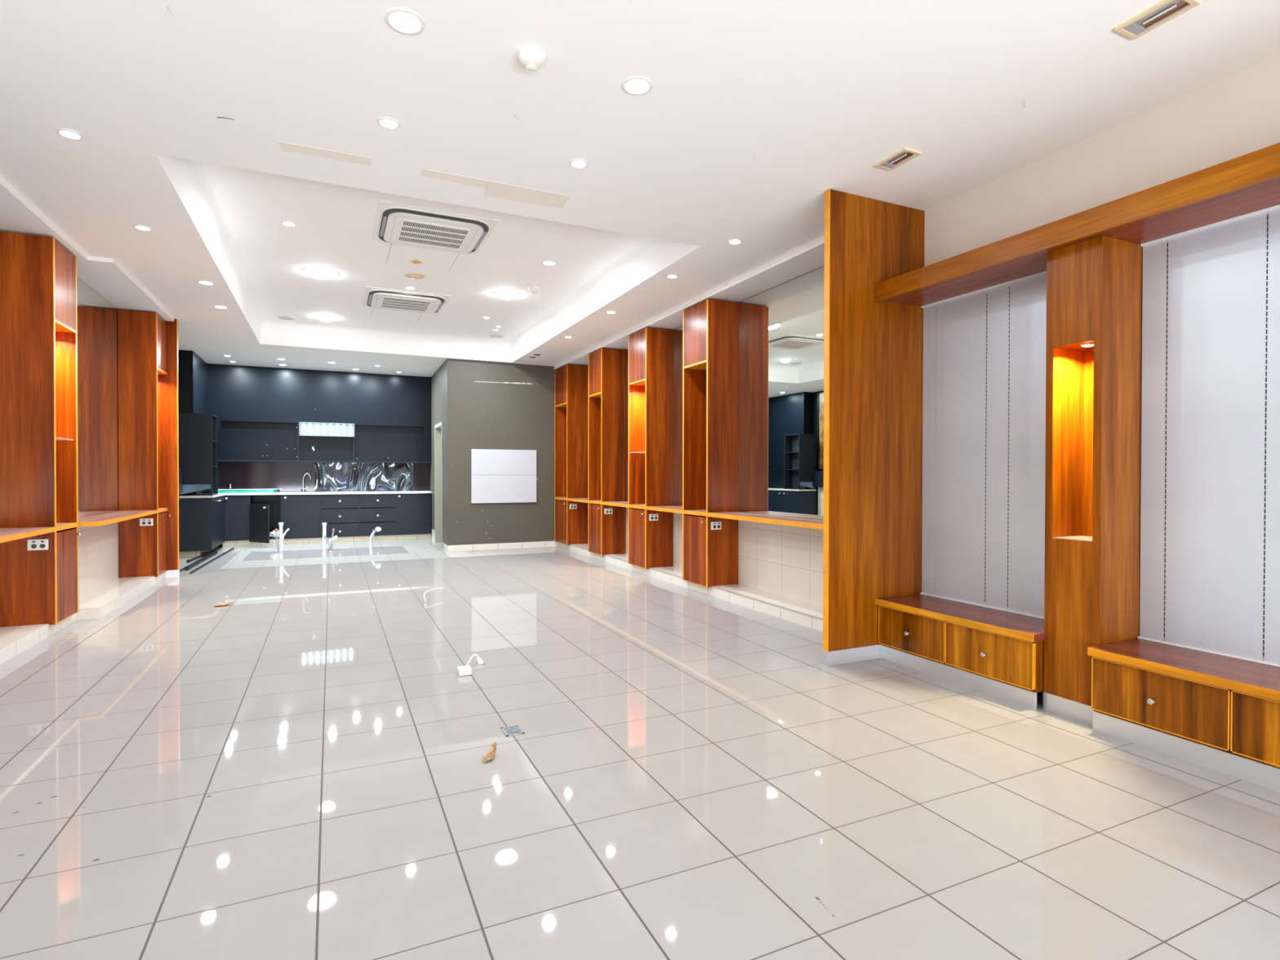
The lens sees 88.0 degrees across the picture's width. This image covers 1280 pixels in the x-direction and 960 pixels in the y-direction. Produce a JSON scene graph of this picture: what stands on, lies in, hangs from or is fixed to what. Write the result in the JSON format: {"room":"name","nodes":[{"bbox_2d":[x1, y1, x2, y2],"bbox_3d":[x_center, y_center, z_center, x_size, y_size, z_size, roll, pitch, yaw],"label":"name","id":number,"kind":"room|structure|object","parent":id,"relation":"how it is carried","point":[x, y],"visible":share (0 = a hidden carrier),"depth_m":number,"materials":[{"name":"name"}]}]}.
{"room":"empty retail shop","nodes":[
{"label":"empty retail shop","id":0,"kind":"room"},
{"bbox_2d":[80,360,118,517],"bbox_3d":[-4.303,-0.335,3.675,0.500,3.035,16.300,0,1,-25],"label":"wall","id":1,"kind":"structure","parent":0,"point":[117,360],"depth_m":7.20,"materials":[{"name":"beige paint"}]},
{"bbox_2d":[0,526,56,542],"bbox_3d":[-3.975,0.381,3.646,0.383,0.035,2.759,0,1,-25],"label":"countertop","id":2,"kind":"structure","parent":1,"relation":"attached to","point":[6,535],"depth_m":4.59,"materials":[{"name":"brown wood"}]},
{"bbox_2d":[0,572,164,664],"bbox_3d":[-3.485,1.144,2.718,0.500,0.095,10.850,0,1,-25],"label":"trim","id":3,"kind":"structure","parent":1,"relation":"attached to","point":[103,600],"depth_m":5.57,"materials":[{"name":"beige tile"}]},
{"bbox_2d":[0,231,81,626],"bbox_3d":[-4.644,-0.365,5.120,0.409,2.900,0.512,0,1,-25],"label":"tower","id":4,"kind":"object","parent":3,"relation":"on","point":[39,462],"visible":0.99,"depth_m":4.93,"materials":[{"name":"red wood"}]},
{"bbox_2d":[27,538,48,550],"bbox_3d":[-4.477,0.481,4.932,0.120,0.080,0.010,0,1,-25],"label":"power outlet","id":5,"kind":"object","parent":4,"relation":"attached to","point":[33,544],"depth_m":4.93,"materials":[{"name":"white plastic"}]},
{"bbox_2d":[117,309,170,577],"bbox_3d":[-5.549,-0.387,7.444,0.379,2.900,0.510,0,1,-25],"label":"tower","id":6,"kind":"object","parent":3,"relation":"on","point":[141,335],"visible":0.99,"depth_m":7.22,"materials":[{"name":"red wood"}]},
{"bbox_2d":[139,518,153,525],"bbox_3d":[-5.396,0.460,7.250,0.120,0.080,0.010,0,1,-25],"label":"power outlet","id":7,"kind":"object","parent":6,"relation":"attached to","point":[143,522],"depth_m":7.25,"materials":[{"name":"white plastic"}]},
{"bbox_2d":[76,277,118,517],"bbox_3d":[-5.212,-0.751,6.244,0.012,2.177,1.967,0,1,-25],"label":"wall mirror","id":8,"kind":"object","parent":1,"relation":"attached to","point":[97,318],"visible":0.64,"depth_m":6.50,"materials":[{"name":"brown mirror"}]},
{"bbox_2d":[78,521,119,597],"bbox_3d":[-3.636,0.792,2.645,0.195,0.800,10.850,0,1,-25],"label":"wall","id":9,"kind":"structure","parent":1,"relation":"attached to","point":[98,545],"depth_m":6.51,"materials":[{"name":"beige tile"}]},
{"bbox_2d":[78,510,157,526],"bbox_3d":[-5.049,0.356,6.327,0.349,0.035,1.971,0,1,-25],"label":"countertop","id":10,"kind":"structure","parent":1,"relation":"attached to","point":[101,519],"depth_m":6.11,"materials":[{"name":"brown wood"}]},
{"bbox_2d":[177,350,207,495],"bbox_3d":[-7.104,-0.397,10.467,0.350,3.035,1.620,0,1,-25],"label":"wall","id":11,"kind":"structure","parent":0,"point":[192,369],"depth_m":9.79,"materials":[{"name":"grey paint"}]},
{"bbox_2d":[221,463,430,544],"bbox_3d":[-5.838,-0.411,12.308,4.200,3.035,0.350,0,1,-25],"label":"wall","id":12,"kind":"structure","parent":0,"point":[429,464],"depth_m":12.93,"materials":[{"name":"grey paint"}]},
{"bbox_2d":[207,363,431,463],"bbox_3d":[-5.626,-1.119,11.907,3.550,1.609,0.524,0,1,-25],"label":"upper cabinet","id":13,"kind":"object","parent":12,"relation":"attached to","point":[260,411],"visible":0.95,"depth_m":11.64,"materials":[{"name":"grey paint"}]},
{"bbox_2d":[299,422,354,436],"bbox_3d":[-5.493,-0.885,11.647,0.870,0.231,0.072,0,1,-25],"label":"light","id":14,"kind":"object","parent":13,"relation":"attached to","point":[306,428],"visible":1,"depth_m":11.64,"materials":[{"name":"white plastic"}]},
{"bbox_2d":[217,462,429,492],"bbox_3d":[-5.634,-0.051,11.943,3.540,0.525,0.010,0,1,-25],"label":"backsplash","id":15,"kind":"structure","parent":12,"relation":"attached to","point":[285,477],"depth_m":11.91,"materials":[{"name":"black glass"}]},
{"bbox_2d":[430,358,557,551],"bbox_3d":[-2.399,-0.404,12.081,2.556,3.035,2.463,0,1,-25],"label":"wall","id":16,"kind":"structure","parent":0,"point":[478,404],"depth_m":10.80,"materials":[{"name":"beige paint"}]},
{"bbox_2d":[434,421,442,542],"bbox_3d":[-3.404,0.072,11.454,0.162,2.090,0.984,0,1,-24],"label":"door","id":17,"kind":"structure","parent":16,"relation":"in","point":[438,427],"depth_m":11.84,"materials":[{"name":"paint"}]},
{"bbox_2d":[471,448,536,503],"bbox_3d":[-2.209,-0.063,10.806,1.065,0.865,0.040,0,1,-25],"label":"board","id":18,"kind":"object","parent":16,"relation":"attached to","point":[497,476],"visible":1,"depth_m":10.78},
{"bbox_2d":[0,538,1279,959],"bbox_3d":[-1.687,1.232,5.293,7.800,0.121,17.400,0,1,-25],"label":"floor","id":19,"kind":"structure","parent":0,"point":[293,768],"depth_m":2.53,"materials":[{"name":"tile"}]},
{"bbox_2d":[157,318,179,577],"bbox_3d":[-5.641,-0.370,7.714,0.452,3.033,0.051,0,1,-25],"label":"end panel","id":20,"kind":"object","parent":19,"relation":"on","point":[167,384],"visible":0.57,"depth_m":7.75,"materials":[{"name":"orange wood"}]},
{"bbox_2d":[179,548,220,571],"bbox_3d":[-6.222,1.119,9.414,0.022,0.022,2.701,0,1,-23],"label":"metal rod","id":21,"kind":"object","parent":19,"relation":"on","point":[182,569],"visible":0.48,"depth_m":9.37,"materials":[{"name":"black metal"}]},
{"bbox_2d":[184,551,217,570],"bbox_3d":[-6.077,1.105,9.216,0.055,0.054,1.882,0,1,-23],"label":"metal rod","id":22,"kind":"object","parent":19,"relation":"on","point":[187,567],"visible":1,"depth_m":8.98,"materials":[{"name":"black metal"}]},
{"bbox_2d":[178,495,224,557],"bbox_3d":[-6.775,0.690,10.277,0.482,0.865,1.340,0,1,-25],"label":"base cabinet","id":23,"kind":"object","parent":19,"relation":"on","point":[201,520],"visible":0.93,"depth_m":9.70,"materials":[{"name":"grey laminate"}]},
{"bbox_2d":[178,493,225,497],"bbox_3d":[-6.776,0.241,10.256,0.465,0.032,1.330,0,1,-25],"label":"countertop","id":24,"kind":"structure","parent":23,"relation":"on","point":[219,494],"depth_m":9.70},
{"bbox_2d":[178,413,217,495],"bbox_3d":[-6.610,-0.374,9.892,0.462,1.200,0.520,0,1,-25],"label":"open shelf unit","id":25,"kind":"object","parent":24,"relation":"on","point":[197,432],"visible":0.92,"depth_m":9.69,"materials":[{"name":"grey laminate"}]},
{"bbox_2d":[186,548,217,562],"bbox_3d":[-6.461,1.105,9.809,0.047,0.043,1.587,0,1,-21],"label":"metal rod","id":26,"kind":"object","parent":19,"relation":"on","point":[213,550],"visible":0.98,"depth_m":9.62,"materials":[{"name":"black metal"}]},
{"bbox_2d":[189,547,234,573],"bbox_3d":[-6.025,1.117,9.406,0.026,0.026,2.882,0,1,-23],"label":"metal rod","id":27,"kind":"object","parent":19,"relation":"on","point":[232,548],"visible":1,"depth_m":9.08,"materials":[{"name":"black metal"}]},
{"bbox_2d":[222,494,248,547],"bbox_3d":[-6.849,0.683,11.293,0.385,0.862,0.636,0,1,-25],"label":"base cabinet","id":28,"kind":"object","parent":19,"relation":"on","point":[236,507],"visible":0.81,"depth_m":11.05,"materials":[{"name":"grey laminate"}]},
{"bbox_2d":[248,494,281,546],"bbox_3d":[-6.393,0.683,11.339,0.480,0.862,0.937,0,1,-25],"label":"base cabinet","id":29,"kind":"object","parent":19,"relation":"on","point":[264,510],"visible":0.91,"depth_m":11.12,"materials":[{"name":"grey laminate"}]},
{"bbox_2d":[269,529,279,537],"bbox_3d":[-6.262,0.923,11.418,0.225,0.137,0.180,0,1,-25],"label":"crumpled bag","id":30,"kind":"object","parent":29,"relation":"in","point":[273,534],"visible":0.57,"depth_m":11.35,"materials":[{"name":"white plastic"}]},
{"bbox_2d":[275,522,289,552],"bbox_3d":[-5.539,0.892,10.274,0.208,0.466,0.073,0,1,-18],"label":"pipe stub","id":31,"kind":"object","parent":19,"relation":"on","point":[280,548],"visible":1,"depth_m":10.25,"materials":[{"name":"white plastic"}]},
{"bbox_2d":[281,494,320,545],"bbox_3d":[-5.968,0.681,11.703,0.599,0.862,0.636,0,1,-25],"label":"base cabinet","id":32,"kind":"object","parent":19,"relation":"on","point":[300,513],"visible":0.88,"depth_m":11.46,"materials":[{"name":"grey laminate"}]},
{"bbox_2d":[322,522,337,550],"bbox_3d":[-4.961,0.902,10.620,0.232,0.440,0.087,0,1,-25],"label":"pipe stub","id":33,"kind":"object","parent":19,"relation":"on","point":[324,524],"visible":1,"depth_m":10.58,"materials":[{"name":"white plastic"}]},
{"bbox_2d":[320,493,359,543],"bbox_3d":[-5.415,0.679,11.960,0.621,0.862,0.636,0,1,-25],"label":"base cabinet","id":34,"kind":"object","parent":19,"relation":"on","point":[340,512],"visible":0.99,"depth_m":11.73,"materials":[{"name":"grey laminate"}]},
{"bbox_2d":[369,526,381,547],"bbox_3d":[-4.374,0.950,10.967,0.183,0.345,0.070,0,1,-25],"label":"pipe stub","id":35,"kind":"object","parent":19,"relation":"on","point":[377,529],"visible":1,"depth_m":10.95,"materials":[{"name":"white plastic"}]},
{"bbox_2d":[359,493,395,542],"bbox_3d":[-4.850,0.678,12.223,0.625,0.862,0.636,0,1,-25],"label":"base cabinet","id":36,"kind":"object","parent":19,"relation":"on","point":[375,510],"visible":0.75,"depth_m":11.98,"materials":[{"name":"grey laminate"}]},
{"bbox_2d":[395,493,431,540],"bbox_3d":[-4.286,0.676,12.486,0.620,0.862,0.636,0,1,-25],"label":"base cabinet","id":37,"kind":"object","parent":19,"relation":"on","point":[413,510],"visible":0.91,"depth_m":12.24,"materials":[{"name":"grey laminate"}]},
{"bbox_2d":[225,490,431,495],"bbox_3d":[-5.610,0.229,11.880,3.539,0.036,0.620,0,1,-25],"label":"countertop","id":38,"kind":"structure","parent":37,"relation":"on","point":[407,491],"depth_m":11.68,"materials":[{"name":"white paint"}]},
{"bbox_2d":[217,488,277,493],"bbox_3d":[-6.610,0.184,11.221,1.000,0.063,0.140,0,1,-25],"label":"glass stack","id":39,"kind":"object","parent":38,"relation":"on","point":[220,491],"visible":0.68,"depth_m":11.15,"materials":[{"name":"teal glass"}]},
{"bbox_2d":[301,472,311,492],"bbox_3d":[-5.840,0.042,11.602,0.161,0.345,0.056,0,0,-5],"label":"tap","id":40,"kind":"object","parent":38,"relation":"on","point":[308,473],"visible":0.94,"depth_m":11.59,"materials":[{"name":"silver metal"}]},
{"bbox_2d":[457,653,484,675],"bbox_3d":[-1.053,1.158,4.161,0.103,0.048,0.336,0,0,9],"label":"junction box","id":41,"kind":"object","parent":19,"relation":"on","point":[461,670],"visible":1,"depth_m":4.03,"materials":[{"name":"white plastic"}]},
{"bbox_2d":[482,742,496,762],"bbox_3d":[-0.643,1.164,2.838,0.042,0.059,0.086,0,1,18],"label":"dried leaf","id":42,"kind":"object","parent":19,"relation":"on","point":[491,753],"visible":1,"depth_m":2.85,"materials":[{"name":"brown plant"}]},
{"bbox_2d":[500,724,524,736],"bbox_3d":[-0.606,1.191,3.151,0.086,0.004,0.114,0,1,-25],"label":"scrap","id":43,"kind":"object","parent":19,"relation":"in","point":[509,731],"visible":1,"depth_m":3.15,"materials":[{"name":"grey paper"}]},
{"bbox_2d":[822,188,924,666],"bbox_3d":[1.610,-0.332,4.436,0.936,3.033,0.054,0,1,-25],"label":"end panel","id":44,"kind":"object","parent":19,"relation":"on","point":[873,350],"visible":0.86,"depth_m":4.36,"materials":[{"name":"brown wood"}]},
{"bbox_2d":[875,594,1046,710],"bbox_3d":[1.974,0.989,3.985,0.431,0.400,1.093,0,1,-25],"label":"bench","id":45,"kind":"object","parent":19,"relation":"on","point":[999,654],"visible":0.98,"depth_m":3.83,"materials":[{"name":"brown wood"}]},
{"bbox_2d":[1043,235,1142,724],"bbox_3d":[2.313,0.008,3.390,0.335,2.374,0.280,0,1,-25],"label":"column","id":46,"kind":"structure","parent":19,"relation":"on","point":[1095,286],"depth_m":3.31,"materials":[{"name":"brown wood"}]},
{"bbox_2d":[875,142,1279,306],"bbox_3d":[2.709,-1.216,2.418,0.442,0.122,4.519,0,1,-25],"label":"beam","id":47,"kind":"structure","parent":46,"relation":"on","point":[1248,183],"depth_m":3.11,"materials":[{"name":"brown wood"}]},
{"bbox_2d":[1079,342,1093,346],"bbox_3d":[2.249,-0.677,3.329,0.071,0.007,0.071,0,1,-17],"label":"lamp","id":48,"kind":"object","parent":46,"relation":"attached to","point":[1083,344],"depth_m":3.31,"materials":[{"name":"white"}]},
{"bbox_2d":[1087,638,1279,792],"bbox_3d":[2.660,1.003,2.510,0.431,0.400,1.623,0,1,-25],"label":"bench","id":49,"kind":"object","parent":19,"relation":"on","point":[1220,713],"visible":1,"depth_m":2.82,"materials":[{"name":"brown wood"}]},
{"bbox_2d":[0,0,1279,377],"bbox_3d":[-1.683,-2.055,5.265,7.800,0.485,17.400,0,1,-25],"label":"ceiling","id":50,"kind":"structure","parent":0,"point":[208,126],"depth_m":3.57,"materials":[{"name":"paint"}]},
{"bbox_2d":[55,128,84,139],"bbox_3d":[-3.045,-1.843,3.542,0.113,0.012,0.113,0,1,-25],"label":"recessed light","id":51,"kind":"object","parent":50,"relation":"in","point":[68,133],"visible":1,"depth_m":3.53,"materials":[{"name":"white plastic"}]},
{"bbox_2d":[133,224,152,231],"bbox_3d":[-3.665,-1.856,4.889,0.113,0.012,0.113,0,1,-25],"label":"recessed light","id":52,"kind":"object","parent":50,"relation":"in","point":[136,226],"visible":1,"depth_m":4.87,"materials":[{"name":"white plastic"}]},
{"bbox_2d":[196,280,215,284],"bbox_3d":[-4.117,-1.869,6.291,0.148,0.012,0.148,0,1,-25],"label":"recessed light","id":53,"kind":"object","parent":50,"relation":"in","point":[202,282],"visible":1,"depth_m":6.27,"materials":[{"name":"white plastic"}]},
{"bbox_2d":[278,316,294,319],"bbox_3d":[-4.832,-2.211,9.074,0.200,0.007,0.200,0,1,-25],"label":"ceiling speaker","id":54,"kind":"object","parent":50,"relation":"attached to","point":[280,317],"visible":1,"depth_m":9.06},
{"bbox_2d":[280,220,297,226],"bbox_3d":[-2.987,-2.176,5.639,0.122,0.012,0.122,0,1,-25],"label":"recessed light","id":55,"kind":"object","parent":50,"relation":"in","point":[286,223],"visible":1,"depth_m":5.62,"materials":[{"name":"white plastic"}]},
{"bbox_2d":[301,266,339,279],"bbox_3d":[-3.379,-2.164,7.017,0.364,0.062,0.364,0,1,-25],"label":"recessed light","id":56,"kind":"object","parent":50,"relation":"in","point":[314,272],"visible":1,"depth_m":6.94,"materials":[{"name":"white plastic"}]},
{"bbox_2d":[315,315,336,321],"bbox_3d":[-4.269,-2.182,9.010,0.270,0.062,0.270,0,1,-25],"label":"recessed light","id":57,"kind":"object","parent":50,"relation":"in","point":[322,317],"visible":1,"depth_m":8.95,"materials":[{"name":"white plastic"}]},
{"bbox_2d":[377,116,400,128],"bbox_3d":[-1.298,-1.840,3.426,0.113,0.012,0.113,0,1,-25],"label":"recessed light","id":58,"kind":"object","parent":50,"relation":"in","point":[388,122],"visible":1,"depth_m":3.41,"materials":[{"name":"white plastic"}]},
{"bbox_2d":[369,307,422,321],"bbox_3d":[-3.259,-2.208,8.859,0.613,0.004,0.618,0,1,-25],"label":"access panel","id":59,"kind":"object","parent":50,"relation":"attached to","point":[375,313],"visible":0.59,"depth_m":8.89,"materials":[{"name":"paint"}]},
{"bbox_2d":[384,7,425,35],"bbox_3d":[-0.942,-1.833,2.660,0.157,0.012,0.157,0,1,-25],"label":"recessed light","id":60,"kind":"object","parent":50,"relation":"in","point":[402,20],"visible":1,"depth_m":2.65,"materials":[{"name":"white plastic"}]},
{"bbox_2d":[361,286,451,313],"bbox_3d":[-2.883,-2.179,8.152,0.950,0.050,0.950,0,1,-25],"label":"air conditioner","id":61,"kind":"object","parent":50,"relation":"attached to","point":[379,298],"visible":1,"depth_m":7.99,"materials":[{"name":"beige plastic"}]},
{"bbox_2d":[380,296,431,311],"bbox_3d":[-2.883,-2.156,8.152,0.536,0.005,0.552,0,1,-25],"label":"grille","id":62,"kind":"object","parent":61,"relation":"attached to","point":[386,302],"depth_m":8.13,"materials":[{"name":"beige plastic"}]},
{"bbox_2d":[404,272,425,279],"bbox_3d":[-2.415,-2.180,7.113,0.210,0.029,0.210,0,1,-25],"label":"disc","id":63,"kind":"object","parent":50,"relation":"attached to","point":[411,275],"visible":1,"depth_m":7.07,"materials":[{"name":"beige plastic"}]},
{"bbox_2d":[386,243,459,271],"bbox_3d":[-2.144,-2.186,6.527,0.620,0.006,0.628,0,1,-25],"label":"access panel","id":64,"kind":"object","parent":50,"relation":"attached to","point":[397,254],"visible":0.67,"depth_m":6.51,"materials":[{"name":"paint"}]},
{"bbox_2d":[371,200,499,254],"bbox_3d":[-1.809,-2.157,5.792,0.950,0.050,0.950,0,1,-25],"label":"air conditioner","id":65,"kind":"object","parent":50,"relation":"attached to","point":[397,224],"visible":1,"depth_m":5.65,"materials":[{"name":"beige plastic"}]},
{"bbox_2d":[397,219,470,249],"bbox_3d":[-1.809,-2.135,5.792,0.536,0.005,0.552,0,1,-25],"label":"grille","id":66,"kind":"object","parent":65,"relation":"attached to","point":[409,231],"depth_m":5.76,"materials":[{"name":"beige plastic"}]},
{"bbox_2d":[492,289,520,299],"bbox_3d":[-1.580,-2.168,7.839,0.338,0.062,0.338,0,1,-25],"label":"recessed light","id":67,"kind":"object","parent":50,"relation":"in","point":[501,294],"visible":1,"depth_m":7.76,"materials":[{"name":"white plastic"}]},
{"bbox_2d":[516,45,545,71],"bbox_3d":[-0.471,-1.810,2.871,0.124,0.061,0.124,0,1,-25],"label":"smoke detector","id":68,"kind":"object","parent":50,"relation":"attached to","point":[531,57],"visible":1,"depth_m":2.84,"materials":[{"name":"white plastic"}]},
{"bbox_2d":[528,285,539,293],"bbox_3d":[-1.209,-2.164,7.570,0.130,0.064,0.130,0,1,-25],"label":"smoke detector","id":69,"kind":"object","parent":50,"relation":"attached to","point":[533,289],"visible":1,"depth_m":7.53,"materials":[{"name":"white plastic"}]},
{"bbox_2d":[541,260,557,265],"bbox_3d":[-0.915,-2.182,6.679,0.162,0.012,0.162,0,1,-25],"label":"recessed light","id":70,"kind":"object","parent":50,"relation":"in","point":[544,262],"visible":1,"depth_m":6.66,"materials":[{"name":"white plastic"}]},
{"bbox_2d":[568,158,588,168],"bbox_3d":[-0.358,-1.842,3.869,0.113,0.012,0.113,0,1,-25],"label":"recessed light","id":71,"kind":"object","parent":50,"relation":"in","point":[576,162],"visible":1,"depth_m":3.85,"materials":[{"name":"white plastic"}]},
{"bbox_2d":[621,75,653,95],"bbox_3d":[-0.013,-1.835,3.096,0.148,0.012,0.148,0,1,-25],"label":"recessed light","id":72,"kind":"object","parent":50,"relation":"in","point":[635,85],"visible":1,"depth_m":3.08,"materials":[{"name":"white plastic"}]},
{"bbox_2d":[727,238,742,244],"bbox_3d":[0.739,-1.852,5.161,0.113,0.012,0.113,0,1,-25],"label":"recessed light","id":73,"kind":"object","parent":50,"relation":"in","point":[735,241],"visible":1,"depth_m":5.14,"materials":[{"name":"white plastic"}]},
{"bbox_2d":[874,146,921,170],"bbox_3d":[1.477,-1.839,3.805,0.127,0.012,0.230,0,1,-25],"label":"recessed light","id":74,"kind":"object","parent":50,"relation":"in","point":[904,155],"visible":1,"depth_m":3.80,"materials":[{"name":"beige plastic"}]},
{"bbox_2d":[1114,0,1200,39],"bbox_3d":[2.036,-1.828,2.614,0.135,0.012,0.233,0,1,-25],"label":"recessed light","id":75,"kind":"object","parent":50,"relation":"in","point":[1165,11],"visible":1,"depth_m":2.62,"materials":[{"name":"beige plastic"}]},
{"bbox_2d":[625,473,822,606],"bbox_3d":[0.606,-0.366,8.148,0.425,3.035,7.530,0,1,-25],"label":"wall","id":76,"kind":"structure","parent":0,"point":[783,560],"depth_m":6.19,"materials":[{"name":"white tile"}]},
{"bbox_2d":[567,497,587,502],"bbox_3d":[-0.796,0.312,10.216,0.364,0.040,0.948,0,1,-25],"label":"countertop","id":77,"kind":"structure","parent":76,"relation":"attached to","point":[577,500],"depth_m":10.16,"materials":[{"name":"brown wood"}]},
{"bbox_2d":[601,501,627,507],"bbox_3d":[-0.177,0.324,8.885,0.364,0.040,0.903,0,1,-25],"label":"countertop","id":78,"kind":"structure","parent":76,"relation":"attached to","point":[621,504],"depth_m":8.91,"materials":[{"name":"brown wood"}]},
{"bbox_2d":[626,348,628,501],"bbox_3d":[-0.002,-0.767,8.957,0.012,2.137,0.903,0,1,-25],"label":"wall mirror","id":79,"kind":"object","parent":76,"relation":"attached to","point":[627,350],"visible":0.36,"depth_m":9.32,"materials":[{"name":"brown mirror"}]},
{"bbox_2d":[645,505,682,513],"bbox_3d":[0.428,0.336,7.584,0.364,0.040,0.903,0,1,-25],"label":"countertop","id":80,"kind":"structure","parent":76,"relation":"attached to","point":[672,508],"depth_m":7.56,"materials":[{"name":"brown wood"}]},
{"bbox_2d":[673,326,682,506],"bbox_3d":[0.603,-0.755,7.655,0.012,2.137,0.903,0,1,-25],"label":"wall mirror","id":81,"kind":"object","parent":76,"relation":"attached to","point":[677,333],"visible":0.36,"depth_m":7.96,"materials":[{"name":"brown mirror"}]},
{"bbox_2d":[557,542,880,644],"bbox_3d":[0.307,1.102,7.940,0.348,0.102,7.380,0,1,-25],"label":"trim","id":82,"kind":"structure","parent":76,"relation":"attached to","point":[800,612],"depth_m":6.29,"materials":[{"name":"beige tile"}]},
{"bbox_2d":[554,364,587,545],"bbox_3d":[-1.147,-0.406,10.927,0.399,2.882,0.672,0,1,-25],"label":"tower","id":83,"kind":"object","parent":82,"relation":"on","point":[571,381],"visible":0.98,"depth_m":10.68,"materials":[{"name":"red wood"}]},
{"bbox_2d":[569,503,577,509],"bbox_3d":[-1.069,0.423,10.609,0.120,0.080,0.010,0,1,-25],"label":"power outlet","id":84,"kind":"object","parent":83,"relation":"attached to","point":[572,506],"depth_m":10.61,"materials":[{"name":"white plastic"}]},
{"bbox_2d":[587,347,626,555],"bbox_3d":[-0.493,-0.393,9.522,0.399,2.882,0.552,0,1,-25],"label":"tower","id":85,"kind":"object","parent":82,"relation":"on","point":[606,367],"visible":1,"depth_m":9.32,"materials":[{"name":"red wood"}]},
{"bbox_2d":[604,508,612,514],"bbox_3d":[-0.441,0.436,9.258,0.120,0.080,0.010,0,1,-25],"label":"power outlet","id":86,"kind":"object","parent":85,"relation":"attached to","point":[606,511],"depth_m":9.25,"materials":[{"name":"white plastic"}]},
{"bbox_2d":[627,327,673,568],"bbox_3d":[0.114,-0.381,8.216,0.399,2.882,0.542,0,1,-25],"label":"tower","id":87,"kind":"object","parent":82,"relation":"on","point":[651,350],"visible":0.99,"depth_m":8.02,"materials":[{"name":"red wood"}]},
{"bbox_2d":[648,513,657,520],"bbox_3d":[0.165,0.448,7.957,0.120,0.080,0.010,0,1,-25],"label":"power outlet","id":88,"kind":"object","parent":87,"relation":"attached to","point":[652,517],"depth_m":7.95,"materials":[{"name":"white plastic"}]},
{"bbox_2d":[682,298,738,587],"bbox_3d":[0.717,-0.369,6.920,0.399,2.882,0.532,0,1,-25],"label":"tower","id":89,"kind":"object","parent":82,"relation":"on","point":[710,327],"visible":0.98,"depth_m":6.74,"materials":[{"name":"red wood"}]},
{"bbox_2d":[711,521,721,529],"bbox_3d":[0.766,0.460,6.665,0.120,0.080,0.010,0,1,-25],"label":"power outlet","id":90,"kind":"object","parent":89,"relation":"attached to","point":[714,525],"depth_m":6.66,"materials":[{"name":"white plastic"}]},
{"bbox_2d":[707,511,823,529],"bbox_3d":[1.334,0.354,5.638,0.364,0.040,2.347,0,1,-25],"label":"countertop","id":91,"kind":"structure","parent":76,"relation":"attached to","point":[814,523],"depth_m":5.81,"materials":[{"name":"brown wood"}]},
{"bbox_2d":[738,266,824,519],"bbox_3d":[1.509,-0.737,5.709,0.012,2.137,2.347,0,1,-25],"label":"wall mirror","id":92,"kind":"object","parent":76,"relation":"attached to","point":[781,326],"visible":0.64,"depth_m":6.11,"materials":[{"name":"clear mirror"}]},
{"bbox_2d":[924,53,1279,266],"bbox_3d":[3.513,-0.308,1.811,0.500,3.035,6.325,0,1,-25],"label":"wall","id":93,"kind":"structure","parent":0,"point":[1235,115],"depth_m":3.43,"materials":[{"name":"beige paint"}]},
{"bbox_2d":[920,271,1046,618],"bbox_3d":[2.168,-0.199,4.072,0.029,1.974,1.078,0,1,-25],"label":"panelling","id":94,"kind":"object","parent":93,"relation":"attached to","point":[984,374],"visible":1,"depth_m":4.12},
{"bbox_2d":[1137,204,1279,666],"bbox_3d":[2.737,-0.188,2.849,0.029,1.974,1.059,0,1,-25],"label":"panelling","id":95,"kind":"object","parent":93,"relation":"attached to","point":[1210,502],"visible":1,"depth_m":3.06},
{"bbox_3d":[-6.346,-0.381,8.669,0.009,3.035,2.280,0,1,-25],"label":"wall","id":96,"kind":"structure","parent":0,"visible":0},
{"bbox_2d":[178,467,182,493],"bbox_3d":[-6.312,0.011,8.777,0.140,0.350,1.740,0,1,-25],"label":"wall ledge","id":97,"kind":"object","parent":96,"relation":"attached to","point":[180,469],"visible":0.14,"depth_m":9.47,"materials":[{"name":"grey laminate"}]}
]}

